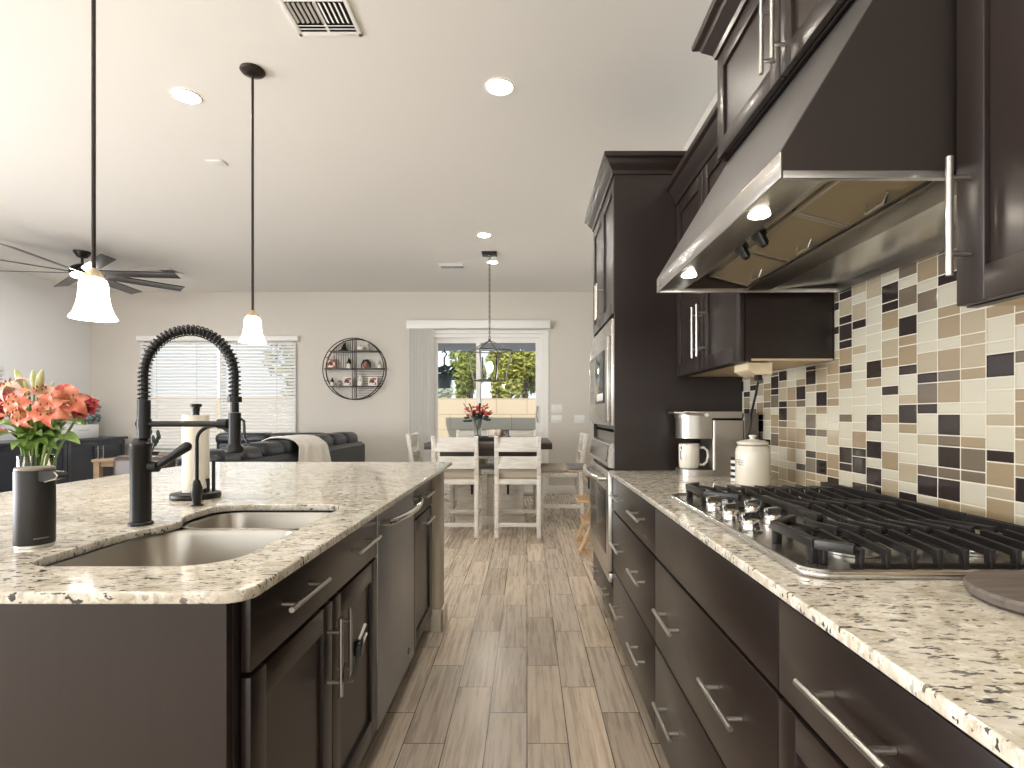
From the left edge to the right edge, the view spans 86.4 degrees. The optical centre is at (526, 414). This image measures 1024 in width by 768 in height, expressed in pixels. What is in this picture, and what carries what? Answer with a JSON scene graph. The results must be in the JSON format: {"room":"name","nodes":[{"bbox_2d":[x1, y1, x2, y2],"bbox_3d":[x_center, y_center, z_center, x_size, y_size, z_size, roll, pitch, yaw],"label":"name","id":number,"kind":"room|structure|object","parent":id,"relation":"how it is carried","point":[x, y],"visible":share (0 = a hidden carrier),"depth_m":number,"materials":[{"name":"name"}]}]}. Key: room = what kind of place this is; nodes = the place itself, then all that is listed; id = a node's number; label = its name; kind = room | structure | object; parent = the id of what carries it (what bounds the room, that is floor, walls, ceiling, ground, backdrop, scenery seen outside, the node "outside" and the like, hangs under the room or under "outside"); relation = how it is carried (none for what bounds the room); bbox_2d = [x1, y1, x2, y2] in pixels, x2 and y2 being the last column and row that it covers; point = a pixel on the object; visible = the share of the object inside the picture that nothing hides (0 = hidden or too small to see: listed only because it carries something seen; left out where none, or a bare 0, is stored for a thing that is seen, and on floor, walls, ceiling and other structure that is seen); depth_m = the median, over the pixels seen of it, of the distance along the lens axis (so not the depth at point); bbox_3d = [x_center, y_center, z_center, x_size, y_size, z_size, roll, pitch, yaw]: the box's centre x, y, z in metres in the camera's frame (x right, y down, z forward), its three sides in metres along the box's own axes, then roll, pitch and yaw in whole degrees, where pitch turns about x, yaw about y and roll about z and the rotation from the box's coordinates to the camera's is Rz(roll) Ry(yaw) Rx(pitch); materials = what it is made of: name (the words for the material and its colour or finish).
{"room":"kitchen","nodes":[
{"label":"kitchen","id":0,"kind":"room"},
{"bbox_2d":[0,267,89,440],"bbox_3d":[-6.675,-0.329,2.745,0.150,3.048,10.990,0,0,0],"label":"wall","id":1,"kind":"structure","parent":0,"point":[37,333],"depth_m":7.39,"materials":[{"name":"white paint"}]},
{"bbox_2d":[90,292,593,485],"bbox_3d":[-2.755,-0.329,8.315,7.990,3.048,0.150,0,0,0],"label":"wall","id":2,"kind":"structure","parent":0,"point":[320,320],"depth_m":8.24,"materials":[{"name":"grey paint"}]},
{"bbox_2d":[146,341,295,451],"bbox_3d":[-4.650,-0.285,8.280,2.360,1.700,0.180,0,0,0],"label":"window","id":3,"kind":"structure","parent":2,"relation":"in","point":[155,449],"depth_m":8.29,"materials":[{"name":"white"}]},
{"bbox_2d":[136,336,298,447],"bbox_3d":[-4.650,-0.337,8.198,2.420,1.686,0.080,0,0,0],"label":"window blind","id":4,"kind":"object","parent":3,"relation":"attached to","point":[155,413],"visible":0.77,"depth_m":8.20,"materials":[{"name":"white plastic"}]},
{"bbox_2d":[322,338,386,399],"bbox_3d":[-2.583,-0.681,8.168,0.925,0.925,0.142,0,0,0],"label":"round wall shelf","id":5,"kind":"object","parent":2,"relation":"attached to","point":[352,339],"visible":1,"depth_m":8.12,"materials":[{"name":"brown metal"}]},
{"bbox_2d":[406,320,549,461],"bbox_3d":[-0.728,-0.120,8.165,2.145,2.570,0.113,0,0,0],"label":"vertical blind","id":6,"kind":"object","parent":2,"relation":"attached to","point":[420,332],"visible":0.72,"depth_m":8.13,"materials":[{"name":"white"}]},
{"bbox_2d":[434,334,543,492],"bbox_3d":[-0.618,-0.015,8.300,1.743,2.418,0.159,0,0,0],"label":"door","id":7,"kind":"structure","parent":2,"relation":"in","point":[478,339],"depth_m":8.29,"materials":[{"name":"white"}]},
{"bbox_2d":[434,330,548,493],"bbox_3d":[-0.620,-0.040,8.232,1.890,2.470,0.013,0,0,0],"label":"trim","id":8,"kind":"structure","parent":2,"relation":"attached to","point":[546,332],"depth_m":8.23,"materials":[{"name":"white wood"}]},
{"bbox_2d":[547,486,589,493],"bbox_3d":[-2.755,1.135,8.232,7.686,0.120,0.015,0,0,0],"label":"baseboard","id":9,"kind":"structure","parent":2,"relation":"attached to","point":[550,489],"depth_m":8.22,"materials":[{"name":"white"}]},
{"bbox_2d":[0,0,716,291],"bbox_3d":[-2.755,-1.978,2.820,7.990,0.250,11.140,0,0,0],"label":"ceiling","id":10,"kind":"structure","parent":0,"point":[382,156],"depth_m":3.59,"materials":[{"name":"white paint"}]},
{"bbox_2d":[0,243,183,293],"bbox_3d":[-5.062,-1.700,6.202,1.942,0.304,1.938,0,0,-29],"label":"ceiling fan","id":11,"kind":"object","parent":10,"relation":"hanging from","point":[76,271],"visible":0.81,"depth_m":6.24,"materials":[{"name":"brown metal"}]},
{"bbox_2d":[67,0,118,321],"bbox_3d":[-1.475,-1.089,1.855,0.138,1.527,0.138,0,0,0],"label":"pendant light","id":12,"kind":"object","parent":10,"relation":"hanging from","point":[93,303],"visible":1,"depth_m":1.85,"materials":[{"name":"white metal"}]},
{"bbox_2d":[133,267,183,273],"bbox_3d":[-4.725,-1.846,7.000,0.450,0.012,0.300,0,0,0],"label":"ceiling vent","id":13,"kind":"object","parent":10,"relation":"in","point":[157,269],"visible":0.69,"depth_m":6.92,"materials":[{"name":"white metal"}]},
{"bbox_2d":[170,88,202,104],"bbox_3d":[-1.980,-1.849,3.170,0.160,0.006,0.160,0,0,0],"label":"recessed light","id":14,"kind":"object","parent":10,"relation":"in","point":[183,95],"visible":1,"depth_m":3.17,"materials":[{"name":"white"}]},
{"bbox_2d":[238,63,266,343],"bbox_3d":[-1.475,-1.119,2.930,0.138,1.465,0.138,0,0,0],"label":"pendant light","id":15,"kind":"object","parent":10,"relation":"hanging from","point":[252,333],"visible":1,"depth_m":2.92,"materials":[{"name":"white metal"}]},
{"bbox_2d":[278,0,362,36],"bbox_3d":[-0.955,-1.846,2.505,0.310,0.012,0.310,0,0,0],"label":"ceiling vent","id":16,"kind":"object","parent":10,"relation":"in","point":[309,18],"visible":1,"depth_m":2.54,"materials":[{"name":"white metal"}]},
{"bbox_2d":[437,263,465,269],"bbox_3d":[-0.940,-1.846,6.810,0.320,0.012,0.260,0,0,0],"label":"ceiling vent","id":17,"kind":"object","parent":10,"relation":"in","point":[443,266],"visible":1,"depth_m":6.80,"materials":[{"name":"white metal"}]},
{"bbox_2d":[468,251,511,381],"bbox_3d":[-0.430,-1.118,6.260,0.399,1.468,0.399,0,0,-25],"label":"lantern chandelier","id":18,"kind":"object","parent":10,"relation":"hanging from","point":[489,254],"visible":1,"depth_m":6.25,"materials":[{"name":"brown metal"}]},
{"bbox_2d":[485,78,513,95],"bbox_3d":[-0.153,-1.849,3.080,0.164,0.006,0.164,0,0,0],"label":"recessed light","id":19,"kind":"object","parent":10,"relation":"in","point":[496,86],"visible":1,"depth_m":3.07,"materials":[{"name":"white glass"}]},
{"bbox_2d":[424,471,443,630],"bbox_3d":[-1.017,0.749,3.060,1.086,0.892,0.120,0,0,0],"label":"wall","id":20,"kind":"structure","parent":0,"point":[437,504],"depth_m":3.00,"materials":[{"name":"beige paint"}]},
{"bbox_2d":[430,601,447,631],"bbox_3d":[-1.008,1.133,3.059,1.104,0.125,0.151,0,0,0],"label":"baseboard","id":21,"kind":"structure","parent":20,"relation":"attached to","point":[438,618],"depth_m":2.98,"materials":[{"name":"beige wood"}]},
{"bbox_2d":[358,493,670,767],"bbox_3d":[-2.755,1.255,2.820,7.990,0.120,11.140,0,0,0],"label":"floor","id":22,"kind":"structure","parent":0,"point":[529,667],"depth_m":2.52,"materials":[{"name":"brown wood"}]},
{"bbox_2d":[0,436,127,492],"bbox_3d":[-6.256,0.760,6.050,0.654,0.870,4.140,0,0,0],"label":"sideboard","id":23,"kind":"object","parent":22,"relation":"on","point":[73,458],"visible":0.23,"depth_m":7.24,"materials":[{"name":"black wood"}]},
{"bbox_2d":[59,424,98,438],"bbox_3d":[-6.204,0.232,7.509,0.252,0.184,0.462,0,0,0],"label":"box","id":24,"kind":"object","parent":23,"relation":"on","point":[88,430],"visible":0.53,"depth_m":7.50,"materials":[{"name":"white plastic"}]},
{"bbox_2d":[81,404,101,423],"bbox_3d":[-6.349,0.068,7.877,0.392,0.513,0.310,0,0,0],"label":"eucalyptus plant","id":25,"kind":"object","parent":23,"relation":"on","point":[89,420],"visible":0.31,"depth_m":7.87,"materials":[{"name":"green plant"}]},
{"bbox_2d":[91,457,114,478],"bbox_3d":[-4.990,0.875,6.950,0.740,0.640,0.500,0,0,0],"label":"end table","id":26,"kind":"object","parent":22,"relation":"on","point":[98,464],"visible":0.2,"depth_m":6.72,"materials":[{"name":"brown wood"}]},
{"bbox_2d":[148,429,160,454],"bbox_3d":[-4.772,0.364,6.910,0.246,0.381,0.247,0,0,0],"label":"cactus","id":27,"kind":"object","parent":26,"relation":"on","point":[155,442],"visible":0.44,"depth_m":6.91,"materials":[{"name":"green plant"}]},
{"bbox_2d":[104,455,175,476],"bbox_3d":[-3.710,0.765,5.575,0.760,0.740,0.750,0,0,0],"label":"leather armchair","id":28,"kind":"object","parent":22,"relation":"on","point":[121,464],"visible":0.12,"depth_m":5.20,"materials":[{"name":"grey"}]},
{"bbox_2d":[0,511,381,767],"bbox_3d":[-1.020,0.749,1.411,1.101,0.893,0.886,0,0,0],"label":"base cabinet","id":29,"kind":"object","parent":22,"relation":"on","point":[257,682],"visible":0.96,"depth_m":0.97,"materials":[{"name":"brown wood"}]},
{"bbox_2d":[0,462,451,603],"bbox_3d":[-1.171,0.291,2.049,1.457,0.020,2.373,0,0,0],"label":"countertop","id":30,"kind":"structure","parent":29,"relation":"on","point":[92,514],"depth_m":1.38,"materials":[{"name":"stone"}]},
{"bbox_2d":[16,454,55,466],"bbox_3d":[-1.305,0.194,1.450,0.080,0.173,0.080,0,0,0],"label":"glass vase","id":31,"kind":"object","parent":30,"relation":"on","point":[21,460],"visible":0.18,"depth_m":1.42,"materials":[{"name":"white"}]},
{"bbox_2d":[0,377,33,455],"bbox_3d":[-1.337,0.081,1.420,0.083,0.359,0.080,0,0,0],"label":"lily","id":32,"kind":"object","parent":31,"relation":"in","point":[10,386],"visible":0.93,"depth_m":1.41,"materials":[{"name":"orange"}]},
{"bbox_2d":[2,388,34,455],"bbox_3d":[-1.298,0.097,1.396,0.100,0.328,0.068,0,0,43],"label":"lily","id":33,"kind":"object","parent":31,"relation":"in","point":[10,399],"visible":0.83,"depth_m":1.38,"materials":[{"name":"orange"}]},
{"bbox_2d":[14,369,29,452],"bbox_3d":[-1.334,0.069,1.452,0.053,0.382,0.018,0,0,-22],"label":"bud","id":34,"kind":"object","parent":31,"relation":"in","point":[17,373],"visible":0.34,"depth_m":1.44,"materials":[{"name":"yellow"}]},
{"bbox_2d":[10,399,37,457],"bbox_3d":[-1.276,0.110,1.388,0.114,0.302,0.062,0,0,45],"label":"lily","id":35,"kind":"object","parent":31,"relation":"in","point":[25,415],"visible":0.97,"depth_m":1.36,"materials":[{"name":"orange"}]},
{"bbox_2d":[35,369,44,426],"bbox_3d":[-1.301,0.070,1.445,0.038,0.381,0.020,0,0,-18],"label":"bud","id":36,"kind":"object","parent":31,"relation":"in","point":[40,378],"visible":0.44,"depth_m":1.44,"materials":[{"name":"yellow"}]},
{"bbox_2d":[25,384,55,454],"bbox_3d":[-1.290,0.090,1.452,0.071,0.341,0.073,0,0,-43],"label":"lily","id":37,"kind":"object","parent":31,"relation":"in","point":[45,389],"visible":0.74,"depth_m":1.45,"materials":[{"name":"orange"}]},
{"bbox_2d":[0,406,86,455],"bbox_3d":[-1.286,0.037,1.434,0.358,0.154,0.170,0,0,0],"label":"leaves","id":38,"kind":"object","parent":31,"relation":"in","point":[27,439],"visible":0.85,"depth_m":1.40,"materials":[{"name":"green plant"}]},
{"bbox_2d":[30,393,71,465],"bbox_3d":[-1.232,0.102,1.383,0.154,0.317,0.064,0,0,21],"label":"lily","id":39,"kind":"object","parent":31,"relation":"in","point":[38,413],"visible":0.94,"depth_m":1.36,"materials":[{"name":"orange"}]},
{"bbox_2d":[44,386,89,464],"bbox_3d":[-1.219,0.094,1.404,0.166,0.333,0.083,0,0,6],"label":"lily","id":40,"kind":"object","parent":31,"relation":"in","point":[77,404],"visible":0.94,"depth_m":1.40,"materials":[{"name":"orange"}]},
{"bbox_2d":[52,395,100,465],"bbox_3d":[-1.218,0.103,1.445,0.157,0.314,0.061,0,0,0],"label":"carnation","id":41,"kind":"object","parent":31,"relation":"in","point":[91,404],"visible":0.3,"depth_m":1.45,"materials":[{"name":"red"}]},
{"bbox_2d":[12,465,67,549],"bbox_3d":[-1.035,0.196,1.165,0.104,0.168,0.070,0,0,0],"label":"soap dispenser","id":42,"kind":"object","parent":30,"relation":"on","point":[33,487],"visible":1,"depth_m":1.14,"materials":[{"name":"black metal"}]},
{"bbox_2d":[127,325,248,526],"bbox_3d":[-0.860,0.025,1.393,0.307,0.510,0.056,0,0,-1],"label":"kitchen faucet","id":43,"kind":"object","parent":30,"relation":"on","point":[142,466],"visible":1,"depth_m":1.38,"materials":[{"name":"black metal"}]},
{"bbox_2d":[46,512,331,565],"bbox_3d":[-0.766,0.413,1.359,0.420,0.217,0.701,0,0,0],"label":"double sink","id":44,"kind":"object","parent":30,"relation":"in","point":[214,538],"visible":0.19,"depth_m":1.43,"materials":[{"name":"silver metal"}]},
{"bbox_2d":[46,529,295,565],"bbox_3d":[-0.766,0.413,1.227,0.420,0.217,0.438,0,0,0],"label":"basin","id":45,"kind":"object","parent":44,"relation":"in","point":[187,547],"depth_m":1.42,"materials":[{"name":"silver metal"}]},
{"bbox_2d":[182,512,331,529],"bbox_3d":[-0.757,0.396,1.579,0.403,0.182,0.261,0,0,0],"label":"basin","id":46,"kind":"object","parent":44,"relation":"in","point":[232,520],"depth_m":1.69,"materials":[{"name":"silver metal"}]},
{"bbox_2d":[169,404,221,500],"bbox_3d":[-1.118,0.122,1.840,0.152,0.316,0.152,0,0,0],"label":"paper towel holder","id":47,"kind":"object","parent":30,"relation":"on","point":[176,496],"visible":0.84,"depth_m":1.82,"materials":[{"name":"black metal"}]},
{"bbox_2d":[182,415,209,492],"bbox_3d":[-1.118,0.131,1.840,0.080,0.258,0.080,0,0,0],"label":"paper towel roll","id":48,"kind":"object","parent":47,"relation":"on","point":[188,433],"visible":0.7,"depth_m":1.80,"materials":[{"name":"white paper"}]},
{"bbox_2d":[190,427,227,506],"bbox_3d":[-0.968,0.155,1.684,0.138,0.251,0.046,0,0,0],"label":"water faucet","id":49,"kind":"object","parent":30,"relation":"on","point":[196,492],"visible":0.79,"depth_m":1.68,"materials":[{"name":"black metal"}]},
{"bbox_2d":[342,623,367,684],"bbox_3d":[-0.463,0.644,1.460,0.023,0.114,0.175,0,0,0],"label":"lock","id":50,"kind":"object","parent":29,"relation":"attached to","point":[358,645],"visible":1,"depth_m":1.48,"materials":[{"name":"grey rubber"}]},
{"bbox_2d":[175,432,364,465],"bbox_3d":[-3.250,0.682,5.590,2.100,0.905,3.620,0,0,0],"label":"sectional sofa","id":51,"kind":"object","parent":22,"relation":"on","point":[343,446],"visible":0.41,"depth_m":6.20,"materials":[{"name":"black leather"}]},
{"bbox_2d":[217,443,243,448],"bbox_3d":[-3.705,0.530,7.195,0.690,0.470,0.290,0,0,0],"label":"cushion","id":52,"kind":"object","parent":51,"relation":"on","point":[219,445],"depth_m":7.05,"materials":[{"name":"grey fabric"}]},
{"bbox_2d":[210,446,262,461],"bbox_3d":[-2.408,0.355,4.370,0.305,0.170,0.692,0,0,0],"label":"cushion","id":53,"kind":"object","parent":51,"relation":"on","point":[251,453],"depth_m":4.27,"materials":[{"name":"black leather"}]},
{"bbox_2d":[215,432,272,443],"bbox_3d":[-3.705,0.318,7.195,0.690,0.155,0.330,0,0,0],"label":"cushion","id":54,"kind":"object","parent":51,"relation":"on","point":[221,438],"depth_m":7.04,"materials":[{"name":"black leather"}]},
{"bbox_2d":[262,435,330,461],"bbox_3d":[-2.432,0.418,5.593,0.554,0.411,0.909,0,0,0],"label":"throw blanket","id":55,"kind":"object","parent":51,"relation":"on","point":[312,448],"visible":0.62,"depth_m":5.57,"materials":[{"name":"beige fabric"}]},
{"bbox_2d":[270,432,322,436],"bbox_3d":[-3.005,0.318,7.195,0.690,0.155,0.330,0,0,0],"label":"cushion","id":56,"kind":"object","parent":51,"relation":"on","point":[282,433],"depth_m":7.07,"materials":[{"name":"black leather"}]},
{"bbox_2d":[236,491,423,729],"bbox_3d":[-0.774,0.752,2.155,0.692,0.882,0.590,0,0,0],"label":"dishwasher","id":57,"kind":"object","parent":22,"relation":"on","point":[395,549],"visible":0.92,"depth_m":2.06,"materials":[{"name":"silver metal"}]},
{"bbox_2d":[414,479,435,648],"bbox_3d":[-1.010,0.749,2.719,1.081,0.893,0.528,0,0,0],"label":"base cabinet","id":58,"kind":"object","parent":22,"relation":"on","point":[423,518],"visible":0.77,"depth_m":2.71,"materials":[{"name":"brown wood"}]},
{"bbox_2d":[406,432,456,522],"bbox_3d":[-1.050,0.702,6.120,0.529,0.989,0.452,0,0,0],"label":"dining chair","id":59,"kind":"object","parent":22,"relation":"on","point":[412,440],"visible":0.24,"depth_m":5.93,"materials":[{"name":"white wood"}]},
{"bbox_2d":[431,436,481,537],"bbox_3d":[-0.695,0.702,5.480,0.452,0.989,0.529,0,0,0],"label":"dining chair","id":60,"kind":"object","parent":22,"relation":"on","point":[464,470],"visible":0.64,"depth_m":5.27,"materials":[{"name":"white wood"}]},
{"bbox_2d":[444,469,480,478],"bbox_3d":[-0.695,0.597,5.535,0.430,0.064,0.400,0,0,0],"label":"cushion","id":61,"kind":"object","parent":60,"relation":"on","point":[448,473],"depth_m":5.35,"materials":[{"name":"beige fabric"}]},
{"bbox_2d":[454,430,488,508],"bbox_3d":[-0.730,0.702,7.130,0.452,0.989,0.529,0,0,0],"label":"dining chair","id":62,"kind":"object","parent":22,"relation":"on","point":[459,433],"visible":0.27,"depth_m":7.34,"materials":[{"name":"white wood"}]},
{"bbox_2d":[424,438,551,524],"bbox_3d":[-0.400,0.745,6.260,1.320,0.900,1.320,0,0,0],"label":"dining table","id":63,"kind":"object","parent":22,"relation":"on","point":[512,496],"visible":0.41,"depth_m":5.90,"materials":[{"name":"brown wood"}]},
{"bbox_2d":[479,463,493,473],"bbox_3d":[-0.400,0.620,6.260,0.750,0.050,0.750,0,0,0],"label":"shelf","id":64,"kind":"object","parent":63,"relation":"attached to","point":[486,468],"depth_m":6.01,"materials":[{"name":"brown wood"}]},
{"bbox_2d":[478,436,510,440],"bbox_3d":[-0.400,0.272,6.205,0.420,0.044,0.310,0,0,0],"label":"serving tray","id":65,"kind":"object","parent":63,"relation":"on","point":[482,438],"visible":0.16,"depth_m":6.05,"materials":[{"name":"black"}]},
{"bbox_2d":[463,403,492,436],"bbox_3d":[-0.563,0.077,6.199,0.342,0.406,0.280,0,0,0],"label":"flower vase","id":66,"kind":"object","parent":65,"relation":"on","point":[477,420],"visible":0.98,"depth_m":6.16,"materials":[{"name":"clear glass"}]},
{"bbox_2d":[494,436,540,537],"bbox_3d":[-0.090,0.702,5.480,0.452,0.989,0.529,0,0,0],"label":"dining chair","id":67,"kind":"object","parent":22,"relation":"on","point":[508,470],"visible":1,"depth_m":5.27,"materials":[{"name":"white wood"}]},
{"bbox_2d":[499,469,536,478],"bbox_3d":[-0.090,0.597,5.535,0.430,0.064,0.400,0,0,0],"label":"cushion","id":68,"kind":"object","parent":67,"relation":"on","point":[503,473],"depth_m":5.34,"materials":[{"name":"beige fabric"}]},
{"bbox_2d":[509,430,535,508],"bbox_3d":[-0.100,0.702,7.130,0.452,0.989,0.529,0,0,0],"label":"dining chair","id":69,"kind":"object","parent":22,"relation":"on","point":[511,433],"visible":0.21,"depth_m":7.34,"materials":[{"name":"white wood"}]},
{"bbox_2d":[541,432,587,524],"bbox_3d":[0.400,0.702,6.120,0.529,0.989,0.452,0,0,0],"label":"dining chair","id":70,"kind":"object","parent":22,"relation":"on","point":[547,469],"visible":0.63,"depth_m":5.90,"materials":[{"name":"white wood"}]},
{"bbox_2d":[541,463,568,471],"bbox_3d":[0.345,0.597,6.120,0.400,0.064,0.430,0,0,0],"label":"cushion","id":71,"kind":"object","parent":70,"relation":"on","point":[545,467],"depth_m":5.91,"materials":[{"name":"beige fabric"}]},
{"bbox_2d":[565,463,592,552],"bbox_3d":[0.650,0.765,4.920,0.580,0.860,0.475,0,0,0],"label":"high chair","id":72,"kind":"object","parent":22,"relation":"on","point":[572,467],"visible":0.41,"depth_m":4.81,"materials":[{"name":"brown wood"}]},
{"bbox_2d":[565,463,589,471],"bbox_3d":[0.555,0.476,4.920,0.390,0.038,0.420,0,0,0],"label":"tray","id":73,"kind":"object","parent":72,"relation":"on","point":[572,467],"depth_m":4.79,"materials":[{"name":"brown wood"}]},
{"bbox_2d":[609,478,657,727],"bbox_3d":[0.739,0.749,2.291,0.693,0.893,0.892,0,0,0],"label":"base cabinet","id":74,"kind":"object","parent":22,"relation":"on","point":[633,546],"visible":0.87,"depth_m":2.14,"materials":[{"name":"brown wood"}]},
{"bbox_2d":[584,151,742,630],"bbox_3d":[0.734,-0.052,3.171,0.704,2.495,0.968,0,0,0],"label":"tall cabinet","id":75,"kind":"object","parent":22,"relation":"on","point":[631,214],"visible":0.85,"depth_m":2.74,"materials":[{"name":"brown wood"}]},
{"bbox_2d":[583,429,613,582],"bbox_3d":[0.677,0.475,3.171,0.687,0.760,0.814,0,0,0],"label":"wall oven","id":76,"kind":"object","parent":75,"relation":"in","point":[601,446],"visible":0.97,"depth_m":2.99,"materials":[{"name":"silver metal"}]},
{"bbox_2d":[590,318,613,425],"bbox_3d":[0.701,-0.215,3.171,0.598,0.546,0.814,0,0,0],"label":"microwave","id":77,"kind":"object","parent":75,"relation":"in","point":[602,353],"visible":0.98,"depth_m":2.93,"materials":[{"name":"silver metal"}]},
{"bbox_2d":[651,508,784,767],"bbox_3d":[0.739,0.749,1.392,0.693,0.893,0.902,0,0,0],"label":"base cabinet","id":78,"kind":"object","parent":22,"relation":"on","point":[716,704],"visible":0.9,"depth_m":1.28,"materials":[{"name":"brown wood"}]},
{"bbox_2d":[779,599,1012,767],"bbox_3d":[0.739,0.749,0.705,0.693,0.893,0.468,0,0,0],"label":"base cabinet","id":79,"kind":"object","parent":22,"relation":"on","point":[837,709],"visible":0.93,"depth_m":0.73,"materials":[{"name":"brown wood"}]},
{"bbox_3d":[0.739,0.748,0.010,0.693,0.893,0.918,0,0,0],"label":"base cabinet","id":80,"kind":"object","parent":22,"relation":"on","visible":0},
{"bbox_2d":[609,471,1023,767],"bbox_3d":[0.750,0.291,1.134,0.676,0.020,3.208,0,0,0],"label":"countertop","id":81,"kind":"structure","parent":80,"relation":"on","point":[961,654],"depth_m":0.73,"materials":[{"name":"stone"}]},
{"bbox_2d":[668,412,758,475],"bbox_3d":[0.870,0.133,2.567,0.381,0.294,0.202,0,0,0],"label":"coffee maker","id":82,"kind":"object","parent":81,"relation":"on","point":[720,437],"visible":0.85,"depth_m":2.48,"materials":[{"name":"silver metal"}]},
{"bbox_2d":[679,443,708,468],"bbox_3d":[0.781,0.195,2.560,0.135,0.116,0.097,0,0,0],"label":"mug","id":83,"kind":"object","parent":82,"relation":"on","point":[689,453],"visible":1,"depth_m":2.52,"materials":[{"name":"beige ceramic"}]},
{"bbox_2d":[735,435,769,486],"bbox_3d":[0.900,0.180,2.175,0.130,0.200,0.130,0,0,0],"label":"coffee canister","id":84,"kind":"object","parent":81,"relation":"on","point":[752,455],"visible":0.98,"depth_m":2.12,"materials":[{"name":"beige ceramic"}]},
{"bbox_2d":[670,481,1023,578],"bbox_3d":[0.742,0.252,1.385,0.536,0.057,0.920,0,0,0],"label":"gas cooktop","id":85,"kind":"object","parent":81,"relation":"in","point":[751,525],"depth_m":1.12,"materials":[{"name":"silver metal"}]},
{"bbox_2d":[963,570,1023,614],"bbox_3d":[0.788,0.270,0.802,0.230,0.020,0.230,0,0,0],"label":"round board","id":86,"kind":"object","parent":81,"relation":"on","point":[1004,589],"visible":1,"depth_m":0.82,"materials":[{"name":"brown wood"}]},
{"bbox_2d":[682,92,978,531],"bbox_3d":[1.165,-0.329,2.820,0.150,3.048,11.140,0,0,0],"label":"wall","id":87,"kind":"structure","parent":0,"point":[714,100],"depth_m":3.15,"materials":[{"name":"grey paint"}]},
{"bbox_2d":[666,102,832,376],"bbox_3d":[0.888,-0.668,2.329,0.383,0.964,0.817,0,0,0],"label":"upper cabinet","id":88,"kind":"object","parent":87,"relation":"attached to","point":[717,333],"visible":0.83,"depth_m":2.08,"materials":[{"name":"brown wood"}]},
{"bbox_2d":[734,363,771,439],"bbox_3d":[0.869,-0.023,2.224,0.106,0.324,0.577,0,0,10],"label":"outlet","id":89,"kind":"object","parent":88,"relation":"attached to","point":[756,370],"visible":0.88,"depth_m":1.97,"materials":[{"name":"beige plastic"}]},
{"bbox_2d":[691,0,854,161],"bbox_3d":[0.840,-1.115,1.475,0.480,0.450,1.026,0,0,0],"label":"upper cabinet","id":90,"kind":"object","parent":87,"relation":"attached to","point":[758,47],"visible":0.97,"depth_m":1.62,"materials":[{"name":"brown wood"}]},
{"bbox_2d":[657,0,956,292],"bbox_3d":[0.762,-0.650,1.421,0.634,0.467,0.915,0,0,0],"label":"range hood","id":91,"kind":"object","parent":87,"relation":"attached to","point":[839,187],"visible":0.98,"depth_m":1.08,"materials":[{"name":"silver metal"}]},
{"bbox_2d":[748,212,769,219],"bbox_3d":[0.492,-0.421,1.155,0.044,0.001,0.044,0,0,0],"label":"lamp","id":92,"kind":"object","parent":91,"relation":"on","point":[751,215],"depth_m":1.16,"materials":[{"name":"beige glass"}]},
{"bbox_2d":[742,248,1023,533],"bbox_3d":[1.085,-0.077,1.133,0.008,0.715,3.207,0,0,0],"label":"backsplash","id":93,"kind":"structure","parent":87,"relation":"attached to","point":[921,398],"depth_m":1.52,"materials":[{"name":"tile"}]},
{"bbox_2d":[945,0,1023,307],"bbox_3d":[0.887,-0.763,0.252,0.385,1.154,1.403,0,0,0],"label":"upper cabinet","id":94,"kind":"object","parent":87,"relation":"attached to","point":[989,178],"visible":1,"depth_m":0.89,"materials":[{"name":"brown wood"}]},
{"label":"outside","id":95,"kind":"structure","parent":0,"visible":0},
{"bbox_2d":[153,398,535,460],"bbox_3d":[-1.000,0.435,14.300,30.000,1.720,0.200,0,0,0],"label":"wall","id":96,"kind":"structure","parent":95,"point":[511,414],"depth_m":14.20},
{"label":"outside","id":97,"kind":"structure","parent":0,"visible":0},
{"bbox_3d":[0.000,1.370,37.250,60.000,0.250,45.500,0,0,0],"label":"ground","id":98,"kind":"structure","parent":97,"visible":0},
{"bbox_2d":[263,345,293,395],"bbox_3d":[-6.559,-1.264,17.437,4.296,5.036,2.461,0,0,0],"label":"leafy tree","id":99,"kind":"object","parent":98,"relation":"on","point":[270,345],"visible":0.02,"depth_m":17.34,"materials":[{"name":"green plant"}]},
{"bbox_2d":[438,382,453,397],"bbox_3d":[-2.506,0.103,15.618,0.783,2.310,0.845,0,0,-38],"label":"bush","id":100,"kind":"object","parent":98,"relation":"on","point":[442,392],"visible":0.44,"depth_m":15.43,"materials":[{"name":"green plant"}]},
{"bbox_2d":[448,351,486,397],"bbox_3d":[-1.881,-0.604,17.021,1.290,3.716,1.103,0,0,0],"label":"tree","id":101,"kind":"object","parent":98,"relation":"on","point":[465,386],"visible":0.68,"depth_m":16.75,"materials":[{"name":"green plant"}]},
{"bbox_2d":[485,351,535,397],"bbox_3d":[-0.138,-1.206,16.632,2.023,4.918,2.059,0,0,-40],"label":"leafy tree","id":102,"kind":"object","parent":98,"relation":"on","point":[521,376],"visible":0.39,"depth_m":16.16,"materials":[{"name":"green plant"}]},
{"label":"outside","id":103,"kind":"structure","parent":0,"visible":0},
{"bbox_2d":[438,343,535,350],"bbox_3d":[0.700,-1.515,10.322,6.600,0.180,3.855,0,0,0],"label":"ceiling","id":104,"kind":"structure","parent":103,"point":[448,346],"depth_m":11.42,"materials":[{"name":"grey paint"}]},
{"bbox_2d":[438,348,458,387],"bbox_3d":[-1.731,-0.995,11.592,0.599,0.860,0.586,0,0,40],"label":"hanging planter","id":105,"kind":"object","parent":104,"relation":"hanging from","point":[445,379],"visible":0.81,"depth_m":11.47,"materials":[{"name":"black"}]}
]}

